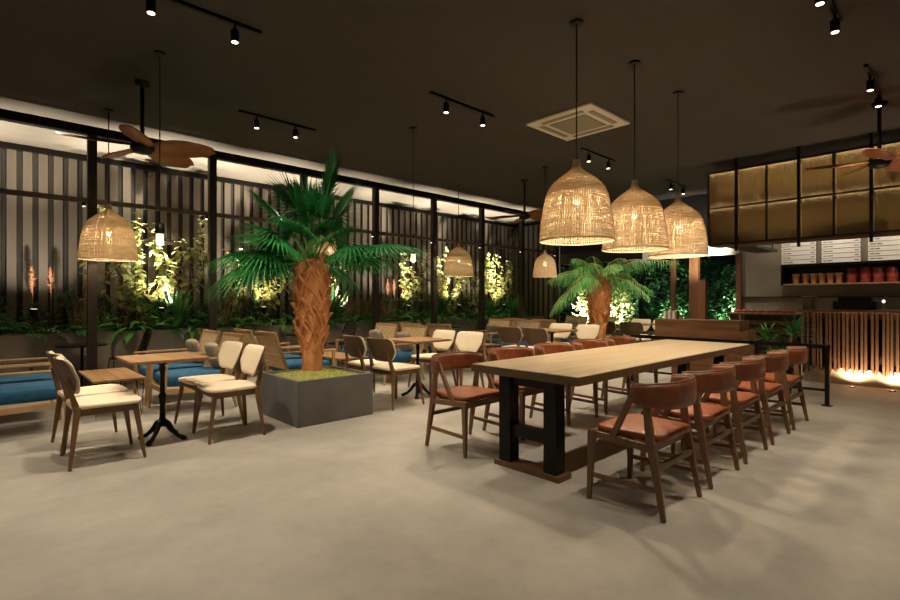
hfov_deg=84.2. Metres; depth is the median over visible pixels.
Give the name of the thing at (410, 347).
throw pillow
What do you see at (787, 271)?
wall shelf
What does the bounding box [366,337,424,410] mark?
chair
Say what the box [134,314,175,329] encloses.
fern
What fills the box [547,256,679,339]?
palm
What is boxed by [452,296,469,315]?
leafy plant
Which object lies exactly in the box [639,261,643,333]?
post
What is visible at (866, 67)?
track
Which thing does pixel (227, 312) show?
clump
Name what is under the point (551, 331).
dining table
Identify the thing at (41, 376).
seat cushion
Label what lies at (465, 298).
leafy plant
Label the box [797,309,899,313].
countertop
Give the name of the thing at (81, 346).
bistro table
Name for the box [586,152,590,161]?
track spotlight
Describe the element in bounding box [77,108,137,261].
rattan pendant
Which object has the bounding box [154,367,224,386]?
seat cushion
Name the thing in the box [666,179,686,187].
track
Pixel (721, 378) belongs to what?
leather chair
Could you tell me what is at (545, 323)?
armchair
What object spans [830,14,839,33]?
track spotlight
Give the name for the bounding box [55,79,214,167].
ceiling fan
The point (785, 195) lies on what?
storage jar
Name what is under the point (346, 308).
clump
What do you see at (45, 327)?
fern
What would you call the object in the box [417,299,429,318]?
leafy plant
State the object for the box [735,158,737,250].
hanging rod
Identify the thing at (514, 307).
leaf plant
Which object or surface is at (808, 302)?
container
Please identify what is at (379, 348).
cushion
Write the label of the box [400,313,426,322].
fern
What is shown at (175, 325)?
fern
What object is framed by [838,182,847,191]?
storage jar
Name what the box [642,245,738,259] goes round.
trim
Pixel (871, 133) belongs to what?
hanging rod
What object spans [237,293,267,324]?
leafy plant
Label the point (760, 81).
ceiling
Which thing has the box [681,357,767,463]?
leather chair
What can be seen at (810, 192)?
storage jar
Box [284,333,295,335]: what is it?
bistro table
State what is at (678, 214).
rattan pendant
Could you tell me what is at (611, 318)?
armchair
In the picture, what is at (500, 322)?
armchair
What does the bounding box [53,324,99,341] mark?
fern
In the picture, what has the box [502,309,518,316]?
fern
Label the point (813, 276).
cup stack
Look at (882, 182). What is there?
storage jar
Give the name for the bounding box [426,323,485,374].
armchair
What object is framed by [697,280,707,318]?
wooden pillar
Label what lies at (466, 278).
climbing vine
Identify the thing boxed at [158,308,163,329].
uplight
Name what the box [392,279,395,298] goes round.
feather plume
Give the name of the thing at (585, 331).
chair
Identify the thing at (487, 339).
seat cushion
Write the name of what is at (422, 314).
fern
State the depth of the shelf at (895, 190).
8.01 m
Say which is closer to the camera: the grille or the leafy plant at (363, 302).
the grille
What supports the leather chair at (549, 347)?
on the floor
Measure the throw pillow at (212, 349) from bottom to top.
0.321 m
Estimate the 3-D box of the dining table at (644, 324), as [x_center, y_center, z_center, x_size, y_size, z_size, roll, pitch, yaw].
[4.118,0.900,10.937,0.620,0.760,0.660,0,0,-43]
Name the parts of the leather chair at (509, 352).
leg, backrest, trim, seat, leg, cross rail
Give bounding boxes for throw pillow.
[185,339,203,362]
[204,342,221,368]
[369,330,383,338]
[396,332,413,351]
[486,324,498,338]
[515,325,527,340]
[566,320,577,329]
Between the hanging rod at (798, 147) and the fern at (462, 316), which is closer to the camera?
the hanging rod at (798, 147)
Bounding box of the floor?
[0,356,899,599]
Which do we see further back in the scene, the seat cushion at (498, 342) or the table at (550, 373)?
the seat cushion at (498, 342)
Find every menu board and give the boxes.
[781,241,816,264]
[821,238,860,262]
[868,236,899,260]
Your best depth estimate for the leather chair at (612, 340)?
6.58 m
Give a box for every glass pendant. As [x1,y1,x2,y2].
[153,50,166,245]
[409,127,416,261]
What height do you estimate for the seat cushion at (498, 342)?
0.150 m
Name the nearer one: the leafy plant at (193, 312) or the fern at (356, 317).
the leafy plant at (193, 312)
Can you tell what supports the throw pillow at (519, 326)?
on the armchair at (529, 323)
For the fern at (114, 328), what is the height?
0.411 m
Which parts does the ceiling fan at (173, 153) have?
blade, blade, blade, motor, down rod, blade, blade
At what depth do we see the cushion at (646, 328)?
11.68 m
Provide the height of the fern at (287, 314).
0.331 m
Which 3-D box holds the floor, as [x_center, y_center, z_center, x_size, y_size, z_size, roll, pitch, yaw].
[0.708,1.340,4.860,17.700,0.120,15.100,0,0,-43]
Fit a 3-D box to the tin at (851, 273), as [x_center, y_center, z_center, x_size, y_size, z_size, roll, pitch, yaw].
[7.457,-0.460,9.234,0.174,0.280,0.171,0,0,-43]
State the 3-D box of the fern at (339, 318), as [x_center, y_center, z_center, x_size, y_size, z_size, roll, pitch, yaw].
[-2.450,0.380,10.295,0.933,0.354,0.830,0,0,-9]
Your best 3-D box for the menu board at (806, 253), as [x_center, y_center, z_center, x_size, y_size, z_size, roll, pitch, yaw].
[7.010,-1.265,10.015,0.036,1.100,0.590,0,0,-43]
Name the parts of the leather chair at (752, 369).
leg, rail, seat, leg, trim, cross rail, backrest, cross rail, leg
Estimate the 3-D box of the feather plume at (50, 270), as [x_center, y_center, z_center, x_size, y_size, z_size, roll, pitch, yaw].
[-6.186,0.013,7.710,0.139,1.055,0.144,0,0,-43]
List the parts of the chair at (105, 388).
backrest, leg, leg, seat, leg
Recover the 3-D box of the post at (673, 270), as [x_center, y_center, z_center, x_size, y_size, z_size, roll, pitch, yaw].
[5.326,0.140,11.871,0.120,2.280,0.080,0,0,-43]
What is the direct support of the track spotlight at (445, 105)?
attached to the track at (432, 93)
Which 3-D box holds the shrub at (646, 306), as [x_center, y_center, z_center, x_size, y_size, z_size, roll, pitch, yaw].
[5.400,0.639,14.033,0.991,1.283,0.916,0,0,-43]
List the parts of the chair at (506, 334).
backrest, seat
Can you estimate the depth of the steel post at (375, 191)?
9.61 m
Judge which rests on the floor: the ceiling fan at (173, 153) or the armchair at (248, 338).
the armchair at (248, 338)
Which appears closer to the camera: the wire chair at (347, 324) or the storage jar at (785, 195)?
the storage jar at (785, 195)
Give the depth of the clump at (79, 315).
7.51 m
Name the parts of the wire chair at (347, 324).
seat, backrest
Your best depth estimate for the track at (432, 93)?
6.10 m
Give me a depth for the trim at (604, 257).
13.25 m
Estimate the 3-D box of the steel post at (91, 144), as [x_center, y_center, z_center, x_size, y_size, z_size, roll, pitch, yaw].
[-4.711,-0.440,6.553,0.100,3.440,0.100,0,0,-43]
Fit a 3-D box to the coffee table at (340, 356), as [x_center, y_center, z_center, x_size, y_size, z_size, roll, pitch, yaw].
[-1.789,1.068,7.798,0.492,0.426,1.080,0,0,-43]
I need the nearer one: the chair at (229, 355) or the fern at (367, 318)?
the chair at (229, 355)
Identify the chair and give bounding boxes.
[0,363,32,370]
[46,351,132,454]
[53,356,146,471]
[108,328,151,384]
[174,341,244,431]
[192,344,265,444]
[242,325,264,370]
[323,321,356,364]
[342,335,395,398]
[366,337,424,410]
[408,329,456,391]
[414,319,428,336]
[425,351,498,457]
[438,331,484,387]
[482,346,542,439]
[497,326,533,347]
[523,327,548,348]
[529,342,597,425]
[549,323,572,342]
[570,339,630,414]
[575,324,599,338]
[587,374,701,522]
[600,336,657,404]
[606,321,615,336]
[619,322,650,342]
[624,319,650,336]
[640,364,739,488]
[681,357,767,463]
[713,351,790,444]
[740,346,808,429]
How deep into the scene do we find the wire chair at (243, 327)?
8.35 m
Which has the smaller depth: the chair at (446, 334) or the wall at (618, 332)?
the chair at (446, 334)
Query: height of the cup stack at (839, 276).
0.195 m
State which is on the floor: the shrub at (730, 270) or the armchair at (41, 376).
the armchair at (41, 376)
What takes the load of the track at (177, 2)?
attached to the ceiling
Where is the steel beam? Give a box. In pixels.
[0,108,564,222]
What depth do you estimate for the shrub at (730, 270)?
12.26 m
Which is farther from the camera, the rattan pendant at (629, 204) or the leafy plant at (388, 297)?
the leafy plant at (388, 297)
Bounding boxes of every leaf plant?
[130,284,202,327]
[329,284,354,318]
[419,291,454,318]
[485,296,505,316]
[503,294,529,314]
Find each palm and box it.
[199,144,425,370]
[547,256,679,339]
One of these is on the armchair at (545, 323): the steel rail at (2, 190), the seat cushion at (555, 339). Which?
the seat cushion at (555, 339)
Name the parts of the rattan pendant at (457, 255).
cord, lamp shade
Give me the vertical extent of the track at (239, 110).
0.030 m
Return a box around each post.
[87,134,96,385]
[208,157,216,366]
[300,174,307,355]
[372,188,378,329]
[431,199,436,352]
[479,208,484,352]
[519,220,524,318]
[553,222,558,322]
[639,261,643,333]
[671,259,675,310]
[689,257,699,318]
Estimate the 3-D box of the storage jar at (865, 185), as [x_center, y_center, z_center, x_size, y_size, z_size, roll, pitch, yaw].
[6.259,-1.692,7.486,0.120,0.144,0.117,0,0,-43]
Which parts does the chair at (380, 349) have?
leg, backrest, leg, seat frame, seat, leg, leg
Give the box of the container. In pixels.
[801,296,816,308]
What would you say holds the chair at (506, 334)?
on the floor
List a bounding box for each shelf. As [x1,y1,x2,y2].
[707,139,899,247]
[710,187,899,212]
[729,244,777,252]
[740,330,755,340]
[781,260,899,285]
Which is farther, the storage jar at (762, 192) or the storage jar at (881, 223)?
the storage jar at (762, 192)
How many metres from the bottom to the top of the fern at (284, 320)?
0.332 m
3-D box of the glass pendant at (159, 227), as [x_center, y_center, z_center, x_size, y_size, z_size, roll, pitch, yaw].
[-2.843,-1.475,4.879,0.380,1.890,0.380,0,0,-43]
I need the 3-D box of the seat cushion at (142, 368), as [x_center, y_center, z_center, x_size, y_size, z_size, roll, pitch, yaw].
[-3.624,0.905,6.479,0.660,0.150,0.550,0,0,-43]
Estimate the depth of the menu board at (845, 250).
9.50 m
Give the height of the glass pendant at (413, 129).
1.890 m
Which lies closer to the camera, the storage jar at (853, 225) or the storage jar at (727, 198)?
the storage jar at (853, 225)
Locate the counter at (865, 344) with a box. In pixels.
[797,309,899,389]
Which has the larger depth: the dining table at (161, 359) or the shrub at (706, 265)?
the shrub at (706, 265)
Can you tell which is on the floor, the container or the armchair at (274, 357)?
the armchair at (274, 357)
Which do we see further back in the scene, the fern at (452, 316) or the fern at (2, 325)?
the fern at (452, 316)
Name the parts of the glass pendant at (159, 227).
cord, bulb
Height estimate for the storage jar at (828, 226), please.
0.209 m
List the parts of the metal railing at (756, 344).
rail, rail, post, post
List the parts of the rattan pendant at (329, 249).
lamp shade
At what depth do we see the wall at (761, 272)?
10.34 m
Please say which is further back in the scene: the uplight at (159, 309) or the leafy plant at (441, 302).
the leafy plant at (441, 302)
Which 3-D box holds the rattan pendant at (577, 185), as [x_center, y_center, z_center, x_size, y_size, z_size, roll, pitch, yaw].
[1.103,-1.464,4.340,0.646,1.912,0.646,0,0,-43]
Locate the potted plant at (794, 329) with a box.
[747,312,827,393]
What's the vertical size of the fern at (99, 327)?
0.322 m
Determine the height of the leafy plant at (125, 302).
0.591 m
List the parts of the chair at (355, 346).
leg, backrest, seat frame, leg, seat, leg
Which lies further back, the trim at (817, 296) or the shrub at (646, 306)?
the shrub at (646, 306)
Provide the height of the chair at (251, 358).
0.831 m
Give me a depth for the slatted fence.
9.10 m
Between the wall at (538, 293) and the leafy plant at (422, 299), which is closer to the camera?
the leafy plant at (422, 299)
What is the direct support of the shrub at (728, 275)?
on the ground
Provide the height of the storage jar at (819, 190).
0.186 m
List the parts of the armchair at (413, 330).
leg, rail, leg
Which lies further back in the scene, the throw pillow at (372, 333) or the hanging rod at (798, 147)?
the throw pillow at (372, 333)
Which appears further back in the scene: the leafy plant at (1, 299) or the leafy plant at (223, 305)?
the leafy plant at (223, 305)
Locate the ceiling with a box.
[0,0,899,224]
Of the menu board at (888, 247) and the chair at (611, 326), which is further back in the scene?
the chair at (611, 326)
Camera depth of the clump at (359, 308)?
10.96 m
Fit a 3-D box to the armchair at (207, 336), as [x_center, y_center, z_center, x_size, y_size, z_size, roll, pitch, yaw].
[-3.570,0.849,6.530,0.879,0.868,0.670,0,0,-43]
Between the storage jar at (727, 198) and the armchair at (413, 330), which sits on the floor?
the armchair at (413, 330)
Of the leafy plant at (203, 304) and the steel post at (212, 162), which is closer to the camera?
the steel post at (212, 162)
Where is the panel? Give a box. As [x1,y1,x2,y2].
[806,318,895,371]
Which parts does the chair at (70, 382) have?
backrest, leg, leg, seat frame, seat, leg, leg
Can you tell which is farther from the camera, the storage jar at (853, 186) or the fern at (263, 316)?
the fern at (263, 316)
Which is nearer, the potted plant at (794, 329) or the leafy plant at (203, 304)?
the potted plant at (794, 329)
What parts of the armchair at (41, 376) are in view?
armrest, armrest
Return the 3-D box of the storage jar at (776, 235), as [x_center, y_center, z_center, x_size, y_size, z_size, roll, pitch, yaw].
[5.463,-1.057,8.302,0.120,0.155,0.117,0,0,-43]
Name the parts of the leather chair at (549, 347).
leg, backrest, trim, leg, leg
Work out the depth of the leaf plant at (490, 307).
13.74 m
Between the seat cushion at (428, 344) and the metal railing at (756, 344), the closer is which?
the metal railing at (756, 344)
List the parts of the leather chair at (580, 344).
leg, backrest, trim, leg, leg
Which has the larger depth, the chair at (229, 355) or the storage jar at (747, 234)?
the storage jar at (747, 234)
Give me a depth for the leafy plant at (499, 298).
14.43 m
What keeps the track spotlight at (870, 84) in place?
attached to the track at (866, 67)
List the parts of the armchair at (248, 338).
rail, leg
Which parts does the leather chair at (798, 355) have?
seat, leg, trim, cross rail, backrest, cross rail, leg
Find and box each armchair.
[0,357,56,401]
[0,363,65,419]
[134,329,220,405]
[148,332,243,413]
[233,328,301,379]
[255,331,335,393]
[335,323,397,369]
[360,324,427,384]
[399,322,431,370]
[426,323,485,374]
[472,319,511,356]
[489,320,540,348]
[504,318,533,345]
[531,319,577,341]
[565,316,587,335]
[574,317,615,339]
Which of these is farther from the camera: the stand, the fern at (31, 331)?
the stand
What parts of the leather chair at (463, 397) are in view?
leg, rail, cross rail, backrest, trim, leg, seat, leg, cross rail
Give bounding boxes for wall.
[515,221,559,322]
[562,193,899,342]
[614,329,655,340]
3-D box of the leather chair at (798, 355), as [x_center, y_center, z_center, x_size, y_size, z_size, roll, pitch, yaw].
[3.430,0.882,5.251,0.597,0.800,0.535,0,0,-43]
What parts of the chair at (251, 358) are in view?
leg, leg, seat, seat frame, leg, leg, backrest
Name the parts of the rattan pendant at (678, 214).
lamp shade, cord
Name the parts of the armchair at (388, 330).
leg, rail, leg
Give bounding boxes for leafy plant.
[0,296,14,333]
[15,300,57,332]
[43,289,83,332]
[85,296,119,331]
[113,299,144,330]
[145,299,171,329]
[166,295,195,328]
[196,298,219,327]
[221,301,238,325]
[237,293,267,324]
[257,300,279,322]
[280,300,294,323]
[350,298,369,318]
[365,300,371,319]
[379,296,398,317]
[393,298,405,317]
[407,301,421,316]
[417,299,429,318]
[428,295,448,314]
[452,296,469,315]
[460,298,474,316]
[494,298,508,314]
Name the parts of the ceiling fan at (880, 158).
blade, blade, blade, motor, down rod, blade, blade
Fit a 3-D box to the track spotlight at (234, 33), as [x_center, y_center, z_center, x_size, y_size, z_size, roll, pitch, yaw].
[-1.869,-2.314,4.327,0.072,0.152,0.072,0,0,-43]
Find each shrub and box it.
[560,265,586,322]
[562,266,617,323]
[572,288,589,322]
[585,263,637,328]
[609,280,634,328]
[613,262,676,330]
[625,300,656,330]
[644,260,688,319]
[655,284,688,318]
[678,256,735,319]
[679,299,709,318]
[708,280,733,319]
[710,262,735,316]
[710,265,735,319]
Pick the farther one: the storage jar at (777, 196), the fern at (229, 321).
the fern at (229, 321)
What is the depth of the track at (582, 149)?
8.23 m
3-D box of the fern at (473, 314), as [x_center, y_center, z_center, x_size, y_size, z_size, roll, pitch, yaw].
[0.582,0.388,13.083,0.875,0.332,0.778,0,0,5]
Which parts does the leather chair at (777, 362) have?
leg, seat, leg, trim, backrest, cross rail, cross rail, leg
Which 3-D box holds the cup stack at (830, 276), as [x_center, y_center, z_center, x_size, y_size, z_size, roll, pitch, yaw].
[7.222,-0.417,9.453,0.128,0.195,0.128,0,0,-43]
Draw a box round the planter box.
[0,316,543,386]
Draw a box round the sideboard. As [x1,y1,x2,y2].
[655,318,755,372]
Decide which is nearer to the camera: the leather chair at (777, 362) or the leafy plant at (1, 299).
the leather chair at (777, 362)
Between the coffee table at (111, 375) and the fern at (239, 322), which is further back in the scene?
the fern at (239, 322)
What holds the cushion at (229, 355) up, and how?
on the chair at (229, 355)
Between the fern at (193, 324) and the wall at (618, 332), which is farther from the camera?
the wall at (618, 332)
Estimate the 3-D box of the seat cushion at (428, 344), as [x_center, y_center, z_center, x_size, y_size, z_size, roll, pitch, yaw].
[-0.380,0.905,9.540,0.660,0.150,0.550,0,0,-43]
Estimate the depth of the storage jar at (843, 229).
7.58 m
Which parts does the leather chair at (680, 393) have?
leg, rail, leg, seat, leg, trim, backrest, cross rail, cross rail, leg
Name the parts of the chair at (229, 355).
leg, seat frame, leg, seat, leg, backrest, leg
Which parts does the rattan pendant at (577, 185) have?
cord, lamp shade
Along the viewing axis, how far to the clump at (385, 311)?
11.44 m
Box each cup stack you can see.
[792,274,799,283]
[802,274,809,283]
[810,273,817,282]
[818,273,825,282]
[826,273,834,282]
[835,272,842,282]
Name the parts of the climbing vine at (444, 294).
stem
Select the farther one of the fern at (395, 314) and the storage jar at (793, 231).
the fern at (395, 314)
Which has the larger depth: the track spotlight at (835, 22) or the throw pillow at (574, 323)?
the throw pillow at (574, 323)
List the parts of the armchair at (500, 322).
rail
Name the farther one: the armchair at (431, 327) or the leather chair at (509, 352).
the armchair at (431, 327)
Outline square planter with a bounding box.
[261,365,372,427]
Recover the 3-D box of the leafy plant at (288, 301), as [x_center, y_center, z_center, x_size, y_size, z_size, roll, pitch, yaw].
[-3.203,0.254,10.114,0.540,0.575,0.482,0,0,20]
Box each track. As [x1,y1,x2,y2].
[166,0,261,34]
[238,109,315,131]
[429,91,493,117]
[581,148,614,161]
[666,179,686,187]
[826,0,842,23]
[863,64,881,95]
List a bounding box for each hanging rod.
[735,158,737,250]
[797,146,799,246]
[869,132,872,241]
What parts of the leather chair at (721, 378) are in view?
leg, leg, rail, seat, leg, trim, backrest, cross rail, cross rail, leg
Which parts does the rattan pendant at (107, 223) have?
lamp shade, cord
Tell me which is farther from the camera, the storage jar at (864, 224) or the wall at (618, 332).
the wall at (618, 332)
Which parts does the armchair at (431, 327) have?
leg, rail, leg, leg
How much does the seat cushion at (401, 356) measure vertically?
0.150 m
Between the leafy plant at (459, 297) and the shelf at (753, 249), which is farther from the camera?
the leafy plant at (459, 297)
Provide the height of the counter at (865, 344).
1.130 m
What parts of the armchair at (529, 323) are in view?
rail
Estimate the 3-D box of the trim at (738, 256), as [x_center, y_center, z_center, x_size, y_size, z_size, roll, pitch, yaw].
[6.329,0.140,10.851,0.300,2.280,0.100,0,0,-43]
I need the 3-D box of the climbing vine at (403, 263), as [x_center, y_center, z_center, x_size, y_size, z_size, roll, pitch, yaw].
[-0.820,-0.300,12.342,1.135,1.684,0.310,0,0,-43]
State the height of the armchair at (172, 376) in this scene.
0.868 m
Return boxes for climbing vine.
[78,239,146,331]
[97,204,207,329]
[207,248,291,325]
[398,253,430,320]
[424,247,465,318]
[463,253,490,312]
[485,253,514,312]
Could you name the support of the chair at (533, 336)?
on the floor
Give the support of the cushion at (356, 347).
on the chair at (355, 346)
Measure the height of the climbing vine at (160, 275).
2.103 m
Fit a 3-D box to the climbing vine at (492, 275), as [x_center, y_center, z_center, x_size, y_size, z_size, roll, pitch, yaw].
[1.452,-0.405,14.497,1.305,1.894,0.281,0,0,-41]
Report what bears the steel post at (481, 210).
on the floor
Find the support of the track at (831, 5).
attached to the ceiling
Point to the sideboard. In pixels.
(696, 328)
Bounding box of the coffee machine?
[833,297,878,309]
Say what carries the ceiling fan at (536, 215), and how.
hanging from the ceiling
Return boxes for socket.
[155,222,164,233]
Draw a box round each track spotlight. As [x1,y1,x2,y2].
[146,0,155,14]
[230,24,238,43]
[254,116,259,128]
[293,126,297,137]
[443,100,448,113]
[480,113,485,125]
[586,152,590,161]
[606,159,609,168]
[814,0,825,5]
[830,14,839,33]
[866,76,874,91]
[874,93,882,106]
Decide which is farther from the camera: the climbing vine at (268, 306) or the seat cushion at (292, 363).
the climbing vine at (268, 306)
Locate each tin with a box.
[846,267,857,282]
[859,267,871,281]
[872,266,884,281]
[886,266,898,281]
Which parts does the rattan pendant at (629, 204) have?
cord, lamp shade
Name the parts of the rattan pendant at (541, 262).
lamp shade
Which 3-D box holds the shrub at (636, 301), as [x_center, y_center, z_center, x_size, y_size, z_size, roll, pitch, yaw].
[5.442,0.015,16.364,1.927,2.527,2.030,0,0,-43]
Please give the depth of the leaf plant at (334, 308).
10.38 m
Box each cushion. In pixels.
[0,373,52,383]
[0,380,61,405]
[56,356,79,393]
[139,361,202,378]
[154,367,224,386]
[218,341,242,369]
[240,344,263,375]
[260,354,301,367]
[271,358,329,370]
[340,347,368,355]
[347,335,366,356]
[366,350,414,362]
[368,337,395,359]
[423,343,431,352]
[432,330,454,349]
[455,331,482,351]
[486,338,499,343]
[494,341,532,347]
[547,337,573,341]
[631,319,650,330]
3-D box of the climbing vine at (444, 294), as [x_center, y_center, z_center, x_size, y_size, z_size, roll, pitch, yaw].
[-0.039,-0.426,13.097,1.443,1.936,0.370,0,0,-43]
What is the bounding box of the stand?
[727,312,801,374]
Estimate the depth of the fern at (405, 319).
11.51 m
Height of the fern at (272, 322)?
0.390 m
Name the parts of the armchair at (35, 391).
armrest, armrest, rail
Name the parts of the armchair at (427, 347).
rail, leg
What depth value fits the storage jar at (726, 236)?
8.75 m
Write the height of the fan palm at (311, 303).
2.562 m
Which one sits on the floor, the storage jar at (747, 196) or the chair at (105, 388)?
the chair at (105, 388)
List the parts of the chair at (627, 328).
backrest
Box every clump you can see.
[60,294,105,329]
[205,297,237,325]
[335,297,355,322]
[349,296,371,322]
[379,297,395,321]
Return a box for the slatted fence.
[0,141,514,330]
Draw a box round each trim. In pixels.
[561,248,641,264]
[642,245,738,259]
[736,254,741,319]
[741,296,899,297]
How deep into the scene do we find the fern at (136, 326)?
7.73 m
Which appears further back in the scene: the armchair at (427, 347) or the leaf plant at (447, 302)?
the leaf plant at (447, 302)
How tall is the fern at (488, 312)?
0.364 m
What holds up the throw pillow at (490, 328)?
on the armchair at (500, 322)
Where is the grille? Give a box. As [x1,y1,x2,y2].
[550,114,605,134]
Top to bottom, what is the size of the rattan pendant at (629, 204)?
1.912 m
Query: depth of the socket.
4.85 m
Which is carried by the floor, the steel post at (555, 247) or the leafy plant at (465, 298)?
the steel post at (555, 247)
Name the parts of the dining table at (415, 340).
leg, leg, leg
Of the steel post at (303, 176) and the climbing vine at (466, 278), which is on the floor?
the steel post at (303, 176)
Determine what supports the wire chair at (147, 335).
on the floor
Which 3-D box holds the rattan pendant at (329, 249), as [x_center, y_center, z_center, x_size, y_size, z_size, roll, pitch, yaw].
[-2.038,-1.464,8.456,0.646,1.912,0.646,0,0,-24]
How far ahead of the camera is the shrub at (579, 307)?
15.23 m
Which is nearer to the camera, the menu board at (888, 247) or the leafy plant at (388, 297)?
the menu board at (888, 247)
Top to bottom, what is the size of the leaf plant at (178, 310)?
0.812 m
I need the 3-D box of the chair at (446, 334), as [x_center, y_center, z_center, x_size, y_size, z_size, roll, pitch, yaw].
[-0.235,0.866,7.283,0.574,0.831,0.531,0,0,-41]
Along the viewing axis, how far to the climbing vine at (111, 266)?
8.13 m
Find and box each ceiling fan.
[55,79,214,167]
[487,179,550,222]
[804,100,899,179]
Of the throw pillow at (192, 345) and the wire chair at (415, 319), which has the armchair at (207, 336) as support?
the throw pillow at (192, 345)
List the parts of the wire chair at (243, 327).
backrest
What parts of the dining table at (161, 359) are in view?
leg, leg, leg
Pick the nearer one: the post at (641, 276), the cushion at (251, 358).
the cushion at (251, 358)
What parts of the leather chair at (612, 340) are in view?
backrest, trim, leg, leg, leg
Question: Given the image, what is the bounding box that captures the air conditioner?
[526,102,629,140]
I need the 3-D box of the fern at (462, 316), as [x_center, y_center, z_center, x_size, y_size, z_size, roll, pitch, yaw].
[0.305,0.498,12.994,0.801,0.328,0.712,0,0,7]
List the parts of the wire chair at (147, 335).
backrest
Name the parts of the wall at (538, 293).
rail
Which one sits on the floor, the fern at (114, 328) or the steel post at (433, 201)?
the steel post at (433, 201)
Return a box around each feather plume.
[27,266,36,324]
[46,267,55,324]
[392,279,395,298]
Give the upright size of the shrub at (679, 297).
1.702 m
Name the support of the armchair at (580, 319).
on the floor
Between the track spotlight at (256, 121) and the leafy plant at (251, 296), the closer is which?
the track spotlight at (256, 121)
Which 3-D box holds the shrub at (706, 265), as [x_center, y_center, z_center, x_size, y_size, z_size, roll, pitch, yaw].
[7.502,0.002,14.201,1.913,2.559,1.915,0,0,-26]
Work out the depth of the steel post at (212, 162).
7.55 m
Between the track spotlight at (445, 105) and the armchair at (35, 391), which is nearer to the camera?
the armchair at (35, 391)
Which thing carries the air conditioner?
attached to the ceiling
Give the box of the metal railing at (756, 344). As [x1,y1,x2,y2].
[630,334,832,406]
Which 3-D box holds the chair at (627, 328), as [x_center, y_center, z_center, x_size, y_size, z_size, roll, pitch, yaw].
[3.850,0.866,10.365,0.531,0.831,0.574,0,0,43]
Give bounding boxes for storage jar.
[723,195,730,206]
[723,233,729,242]
[731,197,734,205]
[743,193,750,203]
[744,231,751,240]
[760,190,764,201]
[773,232,781,238]
[774,194,781,199]
[782,193,790,198]
[791,229,796,237]
[805,189,813,195]
[815,185,824,194]
[824,186,831,193]
[824,223,831,234]
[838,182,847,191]
[839,225,848,233]
[849,221,858,232]
[850,182,859,190]
[860,220,868,231]
[861,182,868,188]
[876,178,886,186]
[877,219,886,230]
[888,171,898,185]
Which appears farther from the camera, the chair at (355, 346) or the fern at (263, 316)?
the fern at (263, 316)
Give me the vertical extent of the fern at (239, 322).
0.369 m
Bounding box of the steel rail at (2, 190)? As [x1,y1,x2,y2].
[0,188,555,253]
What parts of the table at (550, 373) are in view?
leg, leg, leg, leg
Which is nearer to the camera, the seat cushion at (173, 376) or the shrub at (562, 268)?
the seat cushion at (173, 376)
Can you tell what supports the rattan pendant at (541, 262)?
hanging from the ceiling
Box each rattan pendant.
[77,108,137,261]
[314,157,348,270]
[444,186,473,276]
[533,166,556,277]
[539,19,615,245]
[602,60,668,252]
[648,91,708,258]
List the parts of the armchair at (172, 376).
leg, seat frame, leg, rail, armrest, rail, leg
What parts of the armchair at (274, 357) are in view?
leg, rail, leg, armrest, armrest, leg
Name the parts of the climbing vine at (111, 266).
stem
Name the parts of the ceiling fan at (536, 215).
blade, down rod, motor, blade, blade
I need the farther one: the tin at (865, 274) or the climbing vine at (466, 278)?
the climbing vine at (466, 278)
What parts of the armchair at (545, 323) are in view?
rail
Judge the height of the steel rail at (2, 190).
0.060 m
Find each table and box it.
[55,342,107,386]
[78,367,145,417]
[115,351,209,445]
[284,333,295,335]
[322,351,367,365]
[389,337,451,398]
[471,339,749,483]
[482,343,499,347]
[544,328,577,341]
[617,323,654,325]
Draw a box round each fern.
[0,317,63,340]
[0,324,21,334]
[32,325,75,344]
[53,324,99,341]
[68,315,124,332]
[104,321,126,342]
[115,320,153,343]
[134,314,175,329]
[160,320,189,340]
[171,319,206,338]
[183,312,228,326]
[217,320,240,327]
[226,317,262,334]
[233,314,274,326]
[265,318,290,332]
[272,317,292,332]
[279,311,295,329]
[327,311,349,324]
[343,315,371,332]
[355,312,381,324]
[379,309,411,320]
[379,315,396,323]
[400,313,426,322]
[401,315,416,322]
[406,309,445,323]
[437,313,457,324]
[439,310,460,320]
[454,314,472,324]
[460,309,488,320]
[485,309,506,319]
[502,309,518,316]
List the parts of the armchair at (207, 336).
leg, leg, armrest, rail, leg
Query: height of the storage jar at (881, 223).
0.210 m
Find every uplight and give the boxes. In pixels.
[30,309,37,333]
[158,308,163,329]
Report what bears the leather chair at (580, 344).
on the floor
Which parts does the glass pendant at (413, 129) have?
cord, bulb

